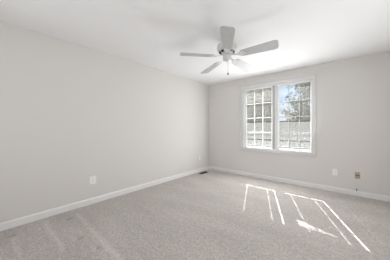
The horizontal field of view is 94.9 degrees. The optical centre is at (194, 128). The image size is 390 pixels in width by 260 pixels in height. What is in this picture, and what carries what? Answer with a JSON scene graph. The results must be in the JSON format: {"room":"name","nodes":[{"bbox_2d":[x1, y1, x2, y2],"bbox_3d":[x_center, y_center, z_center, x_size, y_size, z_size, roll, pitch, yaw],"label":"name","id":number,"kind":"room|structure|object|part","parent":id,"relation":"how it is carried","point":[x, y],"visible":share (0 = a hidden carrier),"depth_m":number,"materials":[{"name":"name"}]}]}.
{"room":"empty bedroom","nodes":[
{"label":"empty bedroom","id":0,"kind":"room"},
{"bbox_2d":[0,21,208,222],"bbox_3d":[-1.238,-0.011,3.374,0.120,2.470,5.190,0,0,40],"label":"wall","id":1,"kind":"structure","parent":0,"point":[71,113],"depth_m":2.71,"materials":[{"name":"white paint"}]},
{"bbox_2d":[89,176,95,184],"bbox_3d":[-1.615,0.824,2.831,0.009,0.124,0.098,0,0,40],"label":"wall outlet","id":2,"kind":"object","parent":1,"relation":"attached to","point":[92,180],"visible":1,"depth_m":2.83,"materials":[{"name":"white plastic"}]},
{"bbox_2d":[0,166,208,230],"bbox_3d":[-1.188,1.154,3.331,0.013,0.104,4.950,0,0,40],"label":"baseboard","id":3,"kind":"structure","parent":1,"relation":"attached to","point":[9,224],"depth_m":2.72,"materials":[{"name":"white paint"}]},
{"bbox_2d":[0,169,389,259],"bbox_3d":[0.202,1.206,2.151,3.660,0.025,4.950,0,0,40],"label":"floor","id":4,"kind":"structure","parent":0,"point":[214,214],"depth_m":2.17,"materials":[{"name":"beige carpet"}]},
{"bbox_2d":[0,0,389,84],"bbox_3d":[0.202,-1.321,2.151,3.900,0.150,5.190,0,0,40],"label":"ceiling","id":5,"kind":"structure","parent":0,"point":[154,34],"depth_m":2.22,"materials":[{"name":"white paint"}]},
{"bbox_2d":[180,26,278,74],"bbox_3d":[0.482,-0.991,2.540,1.279,0.511,1.254,0,0,40],"label":"ceiling fan","id":6,"kind":"object","parent":5,"relation":"hanging from","point":[226,47],"visible":1,"depth_m":2.40,"materials":[{"name":"white plastic"}]},
{"bbox_3d":[0.029,-1.003,2.459,0.470,0.029,0.161,0,0,-9],"label":"blade","id":7,"kind":"part","parent":6,"relation":"part of","materials":[{"name":"white laminate"}]},
{"bbox_3d":[0.259,-0.969,2.903,0.161,0.070,0.470,0,0,-27],"label":"blade","id":8,"kind":"part","parent":6,"relation":"part of","materials":[{"name":"white laminate"}]},
{"bbox_3d":[0.380,-1.043,2.103,0.161,0.067,0.470,0,0,9],"label":"blade","id":9,"kind":"part","parent":6,"relation":"part of","materials":[{"name":"white laminate"}]},
{"bbox_3d":[0.752,-0.985,2.821,0.470,0.067,0.161,0,0,-45],"label":"blade","id":10,"kind":"part","parent":6,"relation":"part of","materials":[{"name":"white laminate"}]},
{"bbox_3d":[0.827,-1.034,2.327,0.470,0.070,0.161,0,0,27],"label":"blade","id":11,"kind":"part","parent":6,"relation":"part of","materials":[{"name":"white laminate"}]},
{"bbox_2d":[209,51,389,195],"bbox_3d":[1.843,-0.011,4.084,3.660,2.470,0.120,0,0,40],"label":"wall","id":12,"kind":"structure","parent":0,"point":[353,94],"depth_m":3.34,"materials":[{"name":"white paint"}]},
{"bbox_2d":[240,73,315,155],"bbox_3d":[1.812,-0.259,4.102,1.614,1.628,0.172,0,0,40],"label":"window","id":13,"kind":"structure","parent":12,"relation":"in","point":[274,102],"depth_m":4.04,"materials":[{"name":"white paint"}]},
{"bbox_2d":[243,86,270,145],"bbox_3d":[1.488,-0.273,4.325,0.666,1.383,0.029,0,0,40],"label":"mini blind","id":14,"kind":"object","parent":13,"relation":"attached to","point":[262,88],"visible":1,"depth_m":4.30,"materials":[{"name":"white plastic"}]},
{"bbox_3d":[1.537,-0.243,4.363,0.701,1.445,0.044,0,0,40],"label":"sash","id":15,"kind":"part","parent":13,"relation":"part of","materials":[{"name":"white plastic"}]},
{"bbox_2d":[277,80,309,148],"bbox_3d":[2.086,-0.273,3.817,0.620,1.383,0.029,0,0,40],"label":"mini blind","id":16,"kind":"object","parent":13,"relation":"attached to","point":[284,85],"visible":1,"depth_m":3.82,"materials":[{"name":"white plastic"}]},
{"bbox_3d":[1.960,-0.265,3.925,0.002,1.359,0.029,0,0,40],"label":"ladder cord","id":17,"kind":"part","parent":16,"relation":"part of","materials":[{"name":"white fabric"}]},
{"bbox_3d":[2.134,-0.243,3.857,0.650,1.445,0.044,0,0,40],"label":"sash","id":18,"kind":"part","parent":13,"relation":"part of","materials":[{"name":"white plastic"}]},
{"bbox_2d":[209,166,389,201],"bbox_3d":[1.800,1.154,4.033,3.660,0.104,0.013,0,0,40],"label":"baseboard","id":19,"kind":"structure","parent":12,"relation":"attached to","point":[283,180],"depth_m":3.57,"materials":[{"name":"white paint"}]},
{"bbox_2d":[332,169,336,175],"bbox_3d":[2.615,0.824,3.344,0.074,0.120,0.009,0,0,40],"label":"wall outlet","id":20,"kind":"object","parent":12,"relation":"attached to","point":[334,171],"visible":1,"depth_m":3.34,"materials":[{"name":"white plastic"}]},
{"bbox_2d":[355,172,359,178],"bbox_3d":[2.852,0.832,3.140,0.070,0.115,0.014,0,0,40],"label":"jack plate","id":21,"kind":"object","parent":12,"relation":"attached to","point":[357,174],"visible":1,"depth_m":3.14,"materials":[{"name":"beige plastic"}]},
{"label":"outside","id":22,"kind":"structure","parent":0,"visible":0},
{"bbox_3d":[23.195,1.744,32.065,90.000,0.200,69.580,0,0,40],"label":"lawn","id":23,"kind":"structure","parent":22,"visible":0},
{"bbox_2d":[247,88,270,121],"bbox_3d":[4.040,-2.761,22.327,11.000,8.810,8.050,0,0,24],"label":"house","id":24,"kind":"structure","parent":23,"relation":"on","point":[266,111],"depth_m":17.59,"materials":[{"name":"beige"}]},
{"bbox_2d":[247,120,309,149],"bbox_3d":[7.218,0.564,12.084,13.500,2.160,0.165,0,0,40],"label":"fence","id":25,"kind":"object","parent":23,"relation":"on","point":[305,124],"visible":0.16,"depth_m":12.75,"materials":[{"name":"grey wood"}]},
{"bbox_3d":[7.179,-0.471,12.039,13.500,0.070,0.045,0,0,40],"label":"rail","id":26,"kind":"part","parent":25,"relation":"part of","materials":[{"name":"grey wood"}]},
{"bbox_3d":[7.179,0.889,12.039,13.500,0.070,0.045,0,0,40],"label":"rail","id":27,"kind":"part","parent":25,"relation":"part of","materials":[{"name":"grey wood"}]},
{"bbox_2d":[280,82,309,119],"bbox_3d":[10.064,-3.483,15.167,6.487,10.358,5.412,0,0,-20],"label":"tree","id":28,"kind":"object","parent":23,"relation":"on","point":[303,85],"visible":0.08,"depth_m":14.54,"materials":[{"name":"grey plant"}]},
{"bbox_2d":[281,96,309,120],"bbox_3d":[13.081,-1.323,22.431,4.619,6.040,4.714,0,0,40],"label":"tree","id":29,"kind":"object","parent":23,"relation":"on","point":[286,111],"visible":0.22,"depth_m":22.09,"materials":[{"name":"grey plant"}]}
]}

